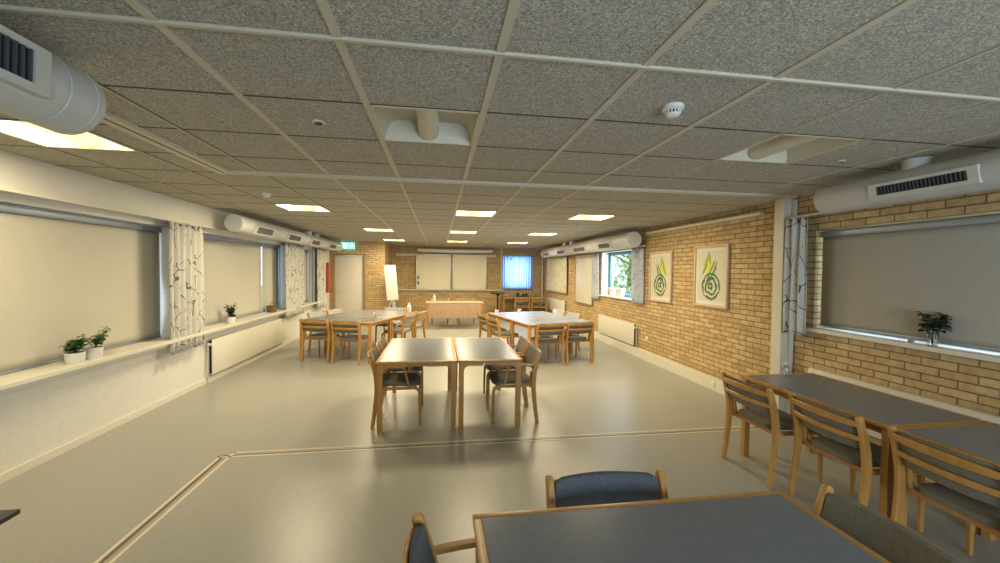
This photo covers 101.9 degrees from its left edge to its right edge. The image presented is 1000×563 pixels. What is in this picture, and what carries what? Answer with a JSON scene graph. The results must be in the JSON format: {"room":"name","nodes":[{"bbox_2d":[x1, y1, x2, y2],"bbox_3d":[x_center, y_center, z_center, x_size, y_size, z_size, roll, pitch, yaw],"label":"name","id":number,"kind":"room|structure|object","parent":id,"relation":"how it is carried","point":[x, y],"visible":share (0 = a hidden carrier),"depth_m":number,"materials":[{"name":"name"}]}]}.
{"room":"community hall","nodes":[
{"label":"community hall","id":0,"kind":"room"},
{"bbox_2d":[0,191,328,473],"bbox_3d":[-4.371,0.090,5.817,0.300,2.750,17.200,0,2,-9],"label":"wall","id":1,"kind":"structure","parent":0,"point":[37,419],"depth_m":4.04,"materials":[{"name":"white paint"}]},
{"bbox_2d":[0,204,161,375],"bbox_3d":[-3.836,0.086,2.486,0.070,1.354,5.155,0,2,-9],"label":"roller blind","id":2,"kind":"object","parent":1,"relation":"attached to","point":[64,277],"visible":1,"depth_m":3.80,"materials":[{"name":"beige fabric"}]},
{"bbox_2d":[0,187,220,229],"bbox_3d":[-3.457,-0.639,1.635,0.045,0.020,8.700,0,2,-9],"label":"rail","id":3,"kind":"object","parent":1,"relation":"attached to","point":[1,188],"visible":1,"depth_m":3.69,"materials":[{"name":"beige metal"}]},
{"bbox_2d":[168,221,204,354],"bbox_3d":[-3.990,0.069,5.185,0.065,1.595,0.722,0,2,-9],"label":"curtain","id":4,"kind":"object","parent":3,"relation":"hanging from","point":[185,244],"visible":1,"depth_m":5.12,"materials":[{"name":"beige fabric"}]},
{"bbox_2d":[0,150,274,240],"bbox_3d":[-4.070,-0.893,4.818,0.220,0.315,15.190,0,2,-9],"label":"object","id":5,"kind":"structure","parent":1,"relation":"attached to","point":[17,172],"depth_m":3.81,"materials":[{"name":"white paint"}]},
{"bbox_2d":[0,308,295,393],"bbox_3d":[-3.847,0.786,3.194,0.360,0.080,11.820,0,2,-9],"label":"trim","id":6,"kind":"structure","parent":1,"relation":"attached to","point":[17,380],"depth_m":3.97,"materials":[{"name":"beige wood"}]},
{"bbox_2d":[58,339,91,363],"bbox_3d":[-3.852,0.626,3.670,0.200,0.215,0.220,0,2,-9],"label":"potted plant","id":7,"kind":"object","parent":6,"relation":"on","point":[73,356],"visible":1,"depth_m":3.63,"materials":[{"name":"green plant"}]},
{"bbox_2d":[77,326,110,358],"bbox_3d":[-3.840,0.581,3.846,0.208,0.294,0.400,0,2,-9],"label":"potted plant","id":8,"kind":"object","parent":6,"relation":"on","point":[93,352],"visible":0.99,"depth_m":3.83,"materials":[{"name":"green plant"}]},
{"bbox_2d":[224,303,237,322],"bbox_3d":[-4.258,0.503,6.409,0.172,0.306,0.209,0,2,-25],"label":"potted plant","id":9,"kind":"object","parent":6,"relation":"on","point":[230,318],"visible":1,"depth_m":6.38,"materials":[{"name":"green plant"}]},
{"bbox_2d":[0,331,308,483],"bbox_3d":[-4.079,1.456,4.888,0.018,0.075,15.200,0,2,-9],"label":"baseboard","id":10,"kind":"structure","parent":1,"relation":"attached to","point":[18,470],"depth_m":4.14,"materials":[{"name":"beige wood"}]},
{"bbox_2d":[203,234,262,325],"bbox_3d":[-4.485,-0.036,6.783,0.070,1.352,2.250,0,2,-9],"label":"roller blind","id":11,"kind":"object","parent":1,"relation":"attached to","point":[232,267],"visible":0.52,"depth_m":6.71,"materials":[{"name":"beige fabric"}]},
{"bbox_2d":[207,317,285,382],"bbox_3d":[-4.391,1.110,7.249,0.095,0.616,2.921,0,2,-9],"label":"radiator","id":12,"kind":"object","parent":1,"relation":"attached to","point":[225,351],"visible":0.95,"depth_m":6.77,"materials":[{"name":"beige metal"}]},
{"bbox_2d":[209,317,284,339],"bbox_3d":[-4.403,0.804,7.274,0.050,0.006,2.850,0,2,-9],"label":"grille","id":13,"kind":"object","parent":12,"relation":"attached to","point":[283,318],"depth_m":6.98,"materials":[{"name":"beige"}]},
{"bbox_2d":[261,244,279,311],"bbox_3d":[-4.722,-0.080,8.349,0.070,1.352,0.800,0,2,-9],"label":"roller blind","id":14,"kind":"object","parent":1,"relation":"attached to","point":[270,284],"visible":0.86,"depth_m":8.30,"materials":[{"name":"beige fabric"}]},
{"bbox_2d":[220,229,332,250],"bbox_3d":[-4.588,-0.850,9.122,0.045,0.020,6.350,0,2,-9],"label":"rail","id":15,"kind":"object","parent":1,"relation":"attached to","point":[221,229],"visible":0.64,"depth_m":7.26,"materials":[{"name":"beige metal"}]},
{"bbox_2d":[285,242,303,317],"bbox_3d":[-4.575,-0.041,9.069,0.090,1.595,1.203,0,2,-9],"label":"curtain","id":16,"kind":"object","parent":15,"relation":"hanging from","point":[294,253],"visible":0.98,"depth_m":8.98,"materials":[{"name":"beige fabric"}]},
{"bbox_2d":[317,248,325,308],"bbox_3d":[-4.883,-0.088,11.096,0.086,1.615,0.803,0,2,-9],"label":"curtain","id":17,"kind":"object","parent":15,"relation":"hanging from","point":[321,253],"visible":0.99,"depth_m":11.00,"materials":[{"name":"beige fabric"}]},
{"bbox_2d":[304,250,308,301],"bbox_3d":[-4.982,-0.128,10.069,0.070,1.352,1.260,0,2,-9],"label":"roller blind","id":18,"kind":"object","parent":1,"relation":"attached to","point":[306,252],"visible":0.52,"depth_m":10.54,"materials":[{"name":"beige fabric"}]},
{"bbox_2d":[299,301,319,307],"bbox_3d":[-4.888,0.572,10.078,0.360,0.040,1.550,0,2,-9],"label":"trim","id":19,"kind":"structure","parent":1,"relation":"attached to","point":[306,304],"depth_m":10.16,"materials":[{"name":"beige"}]},
{"bbox_2d":[312,247,314,301],"bbox_3d":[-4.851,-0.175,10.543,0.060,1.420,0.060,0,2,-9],"label":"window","id":20,"kind":"structure","parent":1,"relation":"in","point":[313,248],"depth_m":10.53,"materials":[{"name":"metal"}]},
{"bbox_2d":[326,263,330,292],"bbox_3d":[-5.049,-0.117,11.830,0.156,0.870,0.260,0,2,-9],"label":"panel","id":21,"kind":"object","parent":1,"relation":"attached to","point":[328,265],"visible":0.73,"depth_m":11.73,"materials":[{"name":"red ceramic"}]},
{"bbox_2d":[329,241,391,309],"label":"wall","id":22,"kind":"structure","parent":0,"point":[378,254],"depth_m":12.56,"materials":[{"name":"yellow brick"}]},
{"bbox_2d":[332,253,365,311],"bbox_3d":[-4.635,0.211,12.504,0.980,2.150,0.150,0,2,-9],"label":"door","id":23,"kind":"structure","parent":22,"relation":"attached to","point":[348,272],"depth_m":12.48,"materials":[{"name":"paint"}]},
{"bbox_2d":[392,246,543,313],"bbox_3d":[-0.989,-0.117,15.125,5.890,2.750,0.300,0,2,-9],"label":"wall","id":24,"kind":"structure","parent":0,"point":[405,265],"depth_m":14.96,"materials":[{"name":"yellow brick"}]},
{"bbox_2d":[416,254,450,288],"bbox_3d":[-2.402,-0.356,14.651,1.230,1.260,0.036,0,2,-9],"label":"whiteboard","id":25,"kind":"object","parent":24,"relation":"attached to","point":[433,271],"visible":1,"depth_m":14.64,"materials":[{"name":"beige"}]},
{"bbox_2d":[418,248,492,252],"bbox_3d":[-1.612,-1.109,14.712,2.680,0.130,0.275,0,2,-9],"label":"projection screen","id":26,"kind":"object","parent":24,"relation":"attached to","point":[419,249],"visible":1,"depth_m":14.61,"materials":[{"name":"white metal"}]},
{"bbox_2d":[452,255,486,288],"bbox_3d":[-1.112,-0.346,14.847,1.240,1.260,0.036,0,2,-9],"label":"whiteboard","id":27,"kind":"object","parent":24,"relation":"attached to","point":[469,271],"visible":1,"depth_m":14.84,"materials":[{"name":"beige"}]},
{"bbox_2d":[502,255,532,289],"bbox_3d":[0.655,-0.344,15.143,1.163,1.280,0.080,0,2,-9],"label":"curtain","id":28,"kind":"object","parent":24,"relation":"hanging from","point":[517,270],"visible":1,"depth_m":15.14,"materials":[{"name":"blue fabric"}]},
{"bbox_2d":[0,0,999,248],"bbox_3d":[-0.663,-1.143,6.444,8.000,0.262,17.600,0,2,-9],"label":"ceiling","id":29,"kind":"structure","parent":0,"point":[564,92],"depth_m":1.96,"materials":[{"name":"grey tile"}]},
{"bbox_2d":[0,24,106,134],"bbox_3d":[-1.470,-0.698,-0.227,0.289,0.305,3.830,0,2,-9],"label":"air duct","id":30,"kind":"object","parent":29,"relation":"hanging from","point":[39,88],"visible":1,"depth_m":1.45,"materials":[{"name":"metal"}]},
{"bbox_2d":[0,24,51,98],"bbox_3d":[-1.517,-0.708,0.897,0.045,0.161,1.065,0,2,-9],"label":"grille","id":31,"kind":"object","parent":30,"relation":"attached to","point":[25,66],"depth_m":1.34,"materials":[{"name":"white metal"}]},
{"bbox_2d":[0,119,137,151],"bbox_3d":[-2.892,-1.009,2.642,0.592,0.128,0.585,0,2,-9],"label":"ceiling light","id":32,"kind":"object","parent":29,"relation":"attached to","point":[20,129],"visible":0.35,"depth_m":2.80,"materials":[{"name":"beige plastic"}]},
{"bbox_2d":[224,214,343,250],"bbox_3d":[-4.276,-0.962,8.913,0.298,0.323,6.250,0,2,-9],"label":"air duct","id":33,"kind":"object","parent":29,"relation":"hanging from","point":[236,223],"visible":1,"depth_m":7.07,"materials":[{"name":"metal"}]},
{"bbox_2d":[252,224,275,237],"bbox_3d":[-3.824,-0.816,6.582,0.100,0.157,0.700,0,2,-9],"label":"grille","id":34,"kind":"object","parent":33,"relation":"attached to","point":[263,230],"depth_m":6.54,"materials":[{"name":"white metal"}]},
{"bbox_2d":[284,232,302,242],"bbox_3d":[-4.029,-0.855,7.941,0.100,0.157,0.750,0,2,-9],"label":"grille","id":35,"kind":"object","parent":33,"relation":"attached to","point":[294,237],"depth_m":7.90,"materials":[{"name":"white metal"}]},
{"bbox_2d":[274,204,329,211],"bbox_3d":[-2.744,-1.088,5.682,0.592,0.128,0.585,0,2,-9],"label":"ceiling light","id":36,"kind":"object","parent":29,"relation":"attached to","point":[287,207],"visible":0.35,"depth_m":5.90,"materials":[{"name":"beige plastic"}]},
{"bbox_2d":[370,105,479,145],"bbox_3d":[-0.429,-0.975,2.411,0.592,0.128,0.585,0,2,-9],"label":"ceiling light","id":37,"kind":"object","parent":29,"relation":"attached to","point":[396,124],"visible":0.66,"depth_m":2.59,"materials":[{"name":"beige metal"}]},
{"bbox_2d":[101,111,797,198],"bbox_3d":[0.811,-0.857,0.983,5.715,0.032,6.149,0,2,-9],"label":"trim","id":38,"kind":"structure","parent":29,"relation":"attached to","point":[110,119],"depth_m":3.65,"materials":[{"name":"beige metal"}]},
{"bbox_2d":[455,210,495,216],"bbox_3d":[-0.371,-1.070,6.041,0.592,0.128,0.585,0,2,-9],"label":"ceiling light","id":39,"kind":"object","parent":29,"relation":"attached to","point":[458,212],"visible":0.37,"depth_m":6.28,"materials":[{"name":"beige plastic"}]},
{"bbox_2d":[540,231,641,257],"bbox_3d":[2.010,-0.916,10.825,0.339,0.373,6.550,0,2,-9],"label":"air duct","id":40,"kind":"object","parent":29,"relation":"hanging from","point":[633,239],"visible":1,"depth_m":9.09,"materials":[{"name":"metal"}]},
{"bbox_2d":[596,241,613,249],"bbox_3d":[2.226,-0.763,8.611,0.106,0.159,0.700,0,2,-9],"label":"grille","id":41,"kind":"object","parent":40,"relation":"attached to","point":[602,245],"depth_m":8.56,"materials":[{"name":"white metal"}]},
{"bbox_2d":[568,214,613,220],"bbox_3d":[1.408,-1.057,6.311,0.592,0.128,0.585,0,2,-9],"label":"ceiling light","id":42,"kind":"object","parent":29,"relation":"attached to","point":[580,216],"visible":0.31,"depth_m":6.55,"materials":[{"name":"beige"}]},
{"bbox_2d":[662,102,683,117],"bbox_3d":[0.878,-0.865,2.061,0.104,0.052,0.104,0,2,-9],"label":"smoke detector","id":43,"kind":"object","parent":29,"relation":"attached to","point":[673,109],"visible":1,"depth_m":2.03,"materials":[{"name":"white plastic"}]},
{"bbox_2d":[718,134,864,163],"bbox_3d":[1.943,-0.957,2.770,0.592,0.128,0.585,0,2,-9],"label":"ceiling light","id":44,"kind":"object","parent":29,"relation":"attached to","point":[783,148],"visible":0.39,"depth_m":2.85,"materials":[{"name":"beige"}]},
{"bbox_2d":[813,148,999,213],"bbox_3d":[3.231,-0.692,1.470,0.271,0.298,4.380,0,2,-9],"label":"air duct","id":45,"kind":"object","parent":29,"relation":"hanging from","point":[918,179],"visible":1,"depth_m":2.87,"materials":[{"name":"metal"}]},
{"bbox_2d":[867,164,982,200],"bbox_3d":[2.921,-0.679,2.825,0.063,0.120,0.650,0,2,-9],"label":"grille","id":46,"kind":"object","parent":45,"relation":"attached to","point":[959,177],"depth_m":2.77,"materials":[{"name":"white"}]},
{"bbox_2d":[0,317,999,562],"bbox_3d":[-0.719,1.549,6.511,7.950,0.120,17.600,0,2,-9],"label":"floor","id":47,"kind":"structure","parent":0,"point":[76,505],"depth_m":3.51,"materials":[{"name":"laminate"}]},
{"bbox_2d":[0,509,19,524],"bbox_3d":[-2.127,1.252,1.252,0.600,0.720,0.600,0,2,-9],"label":"side table","id":48,"kind":"object","parent":47,"relation":"on","point":[5,515],"visible":1,"depth_m":1.55,"materials":[{"name":"black plastic"}]},
{"bbox_2d":[299,318,341,362],"bbox_3d":[-3.263,1.047,7.415,0.546,0.783,0.585,1,2,9],"label":"dining chair","id":49,"kind":"object","parent":47,"relation":"on","point":[306,325],"visible":0.94,"depth_m":7.21,"materials":[{"name":"brown wood"}]},
{"bbox_2d":[307,310,344,351],"bbox_3d":[-3.603,1.017,8.396,0.585,0.783,0.546,1,2,11],"label":"dining chair","id":50,"kind":"object","parent":47,"relation":"on","point":[319,313],"visible":0.27,"depth_m":8.30,"materials":[{"name":"brown wood"}]},
{"bbox_2d":[299,315,391,363],"bbox_3d":[-2.884,1.067,7.640,1.440,0.736,0.800,1,2,11],"label":"table","id":51,"kind":"object","parent":47,"relation":"on","point":[369,322],"visible":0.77,"depth_m":7.52,"materials":[{"name":"grey laminate"}]},
{"bbox_2d":[330,320,367,365],"bbox_3d":[-2.654,1.058,7.262,0.546,0.783,0.585,1,2,11],"label":"dining chair","id":52,"kind":"object","parent":47,"relation":"on","point":[352,327],"visible":0.94,"depth_m":7.06,"materials":[{"name":"brown wood"}]},
{"bbox_2d":[329,310,416,350],"bbox_3d":[-2.682,1.043,8.639,1.440,0.736,1.220,1,2,11],"label":"table","id":53,"kind":"object","parent":47,"relation":"on","point":[395,315],"visible":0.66,"depth_m":8.44,"materials":[{"name":"grey laminate"}]},
{"bbox_2d":[375,307,405,342],"bbox_3d":[-2.528,1.003,9.398,0.546,0.783,0.585,1,2,11],"label":"dining chair","id":54,"kind":"object","parent":47,"relation":"on","point":[395,323],"visible":0.5,"depth_m":9.38,"materials":[{"name":"brown wood"}]},
{"bbox_2d":[384,265,398,320],"bbox_3d":[-3.233,0.403,12.262,0.554,1.821,0.747,1,2,-3],"label":"flip chart","id":55,"kind":"object","parent":47,"relation":"on","point":[390,270],"visible":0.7,"depth_m":12.15,"materials":[{"name":"beige paper"}]},
{"bbox_2d":[367,346,420,428],"bbox_3d":[-1.174,1.147,4.527,0.585,0.783,0.546,0,2,-11],"label":"dining chair","id":56,"kind":"object","parent":47,"relation":"on","point":[410,380],"visible":0.8,"depth_m":4.34,"materials":[{"name":"brown wood"}]},
{"bbox_2d":[381,312,416,338],"bbox_3d":[-2.044,1.038,8.286,0.585,0.783,0.546,1,2,11],"label":"dining chair","id":57,"kind":"object","parent":47,"relation":"on","point":[407,319],"visible":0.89,"depth_m":8.12,"materials":[{"name":"brown wood"}]},
{"bbox_2d":[376,337,422,405],"bbox_3d":[-1.268,1.130,5.150,0.585,0.783,0.546,0,2,-11],"label":"dining chair","id":58,"kind":"object","parent":47,"relation":"on","point":[382,343],"visible":0.43,"depth_m":4.97,"materials":[{"name":"brown wood"}]},
{"bbox_2d":[395,310,427,337],"bbox_3d":[-1.921,1.023,8.894,0.585,0.783,0.546,1,2,11],"label":"dining chair","id":59,"kind":"object","parent":47,"relation":"on","point":[420,316],"visible":0.66,"depth_m":8.77,"materials":[{"name":"brown wood"}]},
{"bbox_2d":[375,337,456,433],"bbox_3d":[-0.960,1.162,4.865,0.820,0.736,1.460,0,2,-9],"label":"table","id":60,"kind":"object","parent":47,"relation":"on","point":[399,352],"visible":0.99,"depth_m":4.31,"materials":[{"name":"grey laminate"}]},
{"bbox_2d":[94,425,759,562],"bbox_3d":[0.806,1.650,1.050,5.747,0.003,6.143,0,2,-9],"label":"trim","id":61,"kind":"structure","parent":47,"relation":"on","point":[171,499],"depth_m":3.70,"materials":[{"name":"beige"}]},
{"bbox_2d":[401,512,475,562],"bbox_3d":[-0.019,1.246,1.301,0.585,0.783,0.546,0,2,-15],"label":"dining chair","id":62,"kind":"object","parent":47,"relation":"on","point":[419,547],"visible":0.7,"depth_m":1.44,"materials":[{"name":"blue fabric"}]},
{"bbox_2d":[426,301,483,328],"bbox_3d":[-1.343,0.968,11.965,1.660,0.740,0.720,0,2,-9],"label":"desk","id":63,"kind":"object","parent":47,"relation":"on","point":[437,309],"visible":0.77,"depth_m":11.64,"materials":[{"name":"brown wood"}]},
{"bbox_2d":[453,337,521,430],"bbox_3d":[-0.210,1.168,4.959,0.680,0.736,1.440,0,2,-9],"label":"table","id":64,"kind":"object","parent":47,"relation":"on","point":[478,351],"visible":0.98,"depth_m":4.36,"materials":[{"name":"grey laminate"}]},
{"bbox_2d":[477,312,508,344],"bbox_3d":[-0.176,1.052,8.544,0.585,0.783,0.546,0,2,-22],"label":"dining chair","id":65,"kind":"object","parent":47,"relation":"on","point":[482,319],"visible":0.61,"depth_m":8.42,"materials":[{"name":"brown wood"}]},
{"bbox_2d":[486,315,519,337],"bbox_3d":[0.052,1.070,7.968,0.585,0.783,0.546,0,2,-22],"label":"dining chair","id":66,"kind":"object","parent":47,"relation":"on","point":[492,322],"visible":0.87,"depth_m":7.80,"materials":[{"name":"brown wood"}]},
{"bbox_2d":[483,335,529,403],"bbox_3d":[0.090,1.141,5.325,0.585,0.783,0.546,0,2,-7],"label":"dining chair","id":67,"kind":"object","parent":47,"relation":"on","point":[522,343],"visible":0.38,"depth_m":5.16,"materials":[{"name":"brown wood"}]},
{"bbox_2d":[487,344,541,423],"bbox_3d":[0.166,1.158,4.691,0.585,0.783,0.546,0,2,-9],"label":"dining chair","id":68,"kind":"object","parent":47,"relation":"on","point":[532,355],"visible":0.87,"depth_m":4.50,"materials":[{"name":"brown wood"}]},
{"bbox_2d":[513,297,529,311],"bbox_3d":[0.754,0.910,14.350,0.546,0.783,0.585,0,2,-9],"label":"dining chair","id":69,"kind":"object","parent":47,"relation":"on","point":[517,299],"visible":0.96,"depth_m":14.13,"materials":[{"name":"brown wood"}]},
{"bbox_2d":[487,311,569,352],"bbox_3d":[0.594,1.079,8.677,1.380,0.736,1.300,0,2,-22],"label":"table","id":70,"kind":"object","parent":47,"relation":"on","point":[505,316],"visible":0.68,"depth_m":8.51,"materials":[{"name":"laminate"}]},
{"bbox_2d":[531,297,546,311],"bbox_3d":[1.360,0.917,14.320,0.546,0.783,0.585,1,2,-3],"label":"dining chair","id":71,"kind":"object","parent":47,"relation":"on","point":[534,299],"visible":0.95,"depth_m":14.10,"materials":[{"name":"brown wood"}]},
{"bbox_2d":[531,322,565,367],"bbox_3d":[0.812,1.097,7.285,0.546,0.783,0.585,0,2,-22],"label":"dining chair","id":72,"kind":"object","parent":47,"relation":"on","point":[546,329],"visible":0.91,"depth_m":7.10,"materials":[{"name":"brown wood"}]},
{"bbox_2d":[510,317,594,366],"bbox_3d":[0.984,1.110,7.692,1.380,0.736,0.800,0,2,-22],"label":"table","id":73,"kind":"object","parent":47,"relation":"on","point":[530,324],"visible":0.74,"depth_m":7.63,"materials":[{"name":"laminate"}]},
{"bbox_2d":[555,321,593,364],"bbox_3d":[1.370,1.098,7.506,0.546,0.783,0.585,0,2,-22],"label":"dining chair","id":74,"kind":"object","parent":47,"relation":"on","point":[573,327],"visible":0.91,"depth_m":7.32,"materials":[{"name":"brown wood"}]},
{"bbox_2d":[545,469,668,507],"bbox_3d":[0.492,1.244,1.581,0.546,0.783,0.585,0,2,-7],"label":"dining chair","id":75,"kind":"object","parent":47,"relation":"on","point":[595,487],"visible":0.41,"depth_m":1.79,"materials":[{"name":"blue fabric"}]},
{"bbox_2d":[472,490,890,562],"bbox_3d":[0.637,1.281,1.073,1.330,0.736,1.200,0,2,-9],"label":"table","id":76,"kind":"object","parent":47,"relation":"on","point":[764,526],"visible":1,"depth_m":1.45,"materials":[{"name":"grey laminate"}]},
{"bbox_2d":[721,372,822,487],"bbox_3d":[2.276,1.215,3.444,0.585,0.783,0.546,0,2,-9],"label":"dining chair","id":77,"kind":"object","parent":47,"relation":"on","point":[764,414],"visible":0.93,"depth_m":3.30,"materials":[{"name":"brown wood"}]},
{"bbox_2d":[788,392,924,531],"bbox_3d":[2.449,1.233,2.835,0.585,0.783,0.546,0,2,-7],"label":"dining chair","id":78,"kind":"object","parent":47,"relation":"on","point":[845,441],"visible":0.9,"depth_m":2.73,"materials":[{"name":"brown wood"}]},
{"bbox_2d":[741,373,988,532],"bbox_3d":[2.680,1.248,3.182,0.760,0.736,1.250,0,2,-9],"label":"table","id":79,"kind":"object","parent":47,"relation":"on","point":[879,410],"visible":0.73,"depth_m":2.91,"materials":[{"name":"grey laminate"}]},
{"bbox_2d":[812,484,958,562],"bbox_3d":[1.182,1.256,1.446,0.585,0.783,0.546,0,2,-7],"label":"dining chair","id":80,"kind":"object","parent":47,"relation":"on","point":[890,539],"visible":0.74,"depth_m":1.51,"materials":[{"name":"brown wood"}]},
{"bbox_2d":[887,425,999,554],"bbox_3d":[2.569,1.252,2.177,0.585,0.783,0.546,1,2,-6],"label":"dining chair","id":81,"kind":"object","parent":47,"relation":"on","point":[967,488],"visible":0.99,"depth_m":2.16,"materials":[{"name":"brown wood"}]},
{"bbox_2d":[893,422,999,540],"bbox_3d":[2.870,1.284,1.927,0.760,0.736,1.270,0,2,-9],"label":"table","id":82,"kind":"object","parent":47,"relation":"on","point":[980,441],"visible":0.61,"depth_m":2.37,"materials":[{"name":"grey laminate"}]},
{"bbox_2d":[543,189,999,482],"bbox_3d":[3.059,0.143,7.043,0.300,2.750,17.400,0,2,-9],"label":"wall","id":83,"kind":"structure","parent":0,"point":[735,341],"depth_m":4.98,"materials":[{"name":"yellow brick"}]},
{"bbox_2d":[546,255,566,293],"bbox_3d":[1.864,-0.256,13.479,0.085,1.220,2.202,0,2,-9],"label":"curtain","id":84,"kind":"object","parent":83,"relation":"hanging from","point":[556,281],"visible":0.93,"depth_m":13.23,"materials":[{"name":"beige fabric"}]},
{"bbox_2d":[547,297,565,314],"bbox_3d":[1.868,0.955,13.527,0.095,0.736,2.071,0,2,-9],"label":"radiator","id":85,"kind":"object","parent":83,"relation":"attached to","point":[552,303],"visible":0.79,"depth_m":13.48,"materials":[{"name":"beige metal"}]},
{"bbox_2d":[574,253,593,305],"bbox_3d":[2.276,-0.067,11.036,0.054,1.360,1.340,0,2,-9],"label":"roller blind","id":86,"kind":"object","parent":83,"relation":"attached to","point":[583,262],"visible":0.82,"depth_m":11.02,"materials":[{"name":"beige fabric"}]},
{"bbox_2d":[591,253,598,298],"bbox_3d":[2.371,-0.137,10.129,0.085,1.130,0.422,0,2,-9],"label":"curtain","id":87,"kind":"object","parent":83,"relation":"attached to","point":[595,256],"visible":1,"depth_m":10.08,"materials":[{"name":"beige fabric"}]},
{"bbox_2d":[602,249,631,294],"bbox_3d":[2.688,-0.175,9.087,0.168,1.050,1.690,0,2,-9],"label":"trim","id":88,"kind":"structure","parent":83,"relation":"attached to","point":[605,255],"depth_m":9.89,"materials":[{"name":"white paint"}]},
{"bbox_2d":[598,314,636,347],"bbox_3d":[2.555,1.138,8.982,0.095,0.626,1.911,0,2,-9],"label":"radiator","id":89,"kind":"object","parent":83,"relation":"attached to","point":[621,330],"visible":1,"depth_m":8.79,"materials":[{"name":"beige metal"}]},
{"bbox_2d":[599,314,633,323],"bbox_3d":[2.563,0.828,9.011,0.050,0.006,1.840,0,2,-9],"label":"grille","id":90,"kind":"object","parent":89,"relation":"attached to","point":[602,316],"depth_m":8.99,"materials":[{"name":"beige metal"}]},
{"bbox_2d":[609,251,631,297],"bbox_3d":[2.810,-0.164,9.106,0.050,1.030,1.630,0,2,-9],"label":"window","id":91,"kind":"structure","parent":83,"relation":"in","point":[623,252],"depth_m":9.83,"materials":[{"name":"blue"}]},
{"bbox_2d":[585,331,724,395],"bbox_3d":[2.400,1.342,10.118,0.065,0.175,10.690,0,2,-9],"label":"baseboard","id":92,"kind":"structure","parent":83,"relation":"attached to","point":[700,378],"depth_m":6.91,"materials":[{"name":"beige"}]},
{"bbox_2d":[649,251,672,303],"bbox_3d":[2.860,-0.084,7.229,0.035,0.900,0.720,0,2,-9],"label":"framed picture","id":93,"kind":"object","parent":83,"relation":"attached to","point":[661,263],"visible":1,"depth_m":7.20,"materials":[{"name":"white paper"}]},
{"bbox_2d":[652,256,669,297],"bbox_3d":[2.860,-0.084,7.229,0.002,0.730,0.560,0,2,-9],"label":"print","id":94,"kind":"object","parent":93,"relation":"attached to","point":[660,264],"depth_m":7.22},
{"bbox_2d":[646,212,764,233],"bbox_3d":[2.985,-0.866,6.280,0.090,0.035,2.730,0,2,-9],"label":"rail","id":95,"kind":"object","parent":83,"relation":"attached to","point":[756,213],"visible":1,"depth_m":5.78,"materials":[{"name":"beige metal"}]},
{"bbox_2d":[693,244,729,309],"bbox_3d":[3.061,-0.077,5.899,0.035,0.900,0.740,0,2,-9],"label":"framed picture","id":96,"kind":"object","parent":83,"relation":"attached to","point":[711,262],"visible":1,"depth_m":5.86,"materials":[{"name":"white paper"}]},
{"bbox_2d":[697,250,724,302],"bbox_3d":[3.061,-0.077,5.899,0.002,0.730,0.580,0,2,-9],"label":"print","id":97,"kind":"object","parent":96,"relation":"attached to","point":[710,263],"depth_m":5.88},
{"bbox_2d":[770,198,797,413],"bbox_3d":[3.211,0.326,4.628,0.140,2.515,0.230,0,2,-9],"label":"trim","id":98,"kind":"structure","parent":83,"relation":"attached to","point":[781,343],"depth_m":4.57,"materials":[{"name":"beige"}]},
{"bbox_2d":[788,212,822,217],"bbox_3d":[3.530,-0.649,2.574,0.120,0.019,3.870,0,2,-9],"label":"rail","id":99,"kind":"object","parent":83,"relation":"attached to","point":[818,212],"visible":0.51,"depth_m":4.24,"materials":[{"name":"beige metal"}]},
{"bbox_2d":[783,216,808,335],"bbox_3d":[3.190,-0.060,4.380,0.075,1.260,0.268,0,2,-9],"label":"curtain","id":100,"kind":"object","parent":99,"relation":"hanging from","point":[796,235],"visible":1,"depth_m":4.38,"materials":[{"name":"beige fabric"}]},
{"bbox_2d":[805,327,999,362],"bbox_3d":[3.652,0.558,2.571,0.260,0.040,3.760,0,2,-9],"label":"windowsill","id":101,"kind":"structure","parent":83,"relation":"attached to","point":[991,356],"depth_m":3.38,"materials":[{"name":"beige stone"}]},
{"bbox_2d":[914,311,953,344],"bbox_3d":[3.483,0.382,3.257,0.210,0.272,0.218,2,2,33],"label":"potted plant","id":102,"kind":"object","parent":101,"relation":"on","point":[939,324],"visible":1,"depth_m":3.26,"materials":[{"name":"green plant"}]},
{"bbox_2d":[808,367,999,438],"bbox_3d":[3.496,1.289,2.755,0.095,0.676,3.130,0,2,-9],"label":"radiator","id":103,"kind":"object","parent":83,"relation":"attached to","point":[985,416],"visible":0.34,"depth_m":3.38,"materials":[{"name":"beige"}]},
{"bbox_2d":[830,213,999,351],"bbox_3d":[3.822,0.025,2.546,0.050,1.040,3.590,0,2,-9],"label":"window","id":104,"kind":"structure","parent":83,"relation":"in","point":[999,213],"depth_m":3.49,"materials":[{"name":"blue metal"}]},
{"bbox_2d":[820,214,999,351],"bbox_3d":[3.655,0.022,2.513,0.070,0.985,3.555,0,2,-9],"label":"roller blind","id":105,"kind":"object","parent":104,"relation":"attached to","point":[874,279],"visible":1,"depth_m":3.42,"materials":[{"name":"beige fabric"}]},
{"bbox_3d":[2.540,-0.718,9.014,0.040,0.025,2.700,0,2,-9],"label":"rail","id":106,"kind":"object","parent":83,"relation":"attached to","visible":0},
{"bbox_2d":[631,246,643,303],"bbox_3d":[2.698,-0.126,7.963,0.082,1.110,0.423,0,2,-9],"label":"curtain","id":107,"kind":"object","parent":106,"relation":"hanging from","point":[637,261],"visible":0.96,"depth_m":7.95,"materials":[{"name":"beige fabric"}]},
{"label":"outside","id":108,"kind":"structure","parent":0,"visible":0},
{"bbox_3d":[-2.264,1.576,14.878,80.000,0.050,70.000,0,2,-9],"label":"ground","id":109,"kind":"structure","parent":108,"visible":0},
{"bbox_2d":[613,254,631,294],"bbox_3d":[5.217,0.047,14.541,2.563,3.204,2.466,1,2,12],"label":"tree","id":110,"kind":"object","parent":109,"relation":"on","point":[627,259],"visible":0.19,"depth_m":14.62,"materials":[{"name":"green plant"}]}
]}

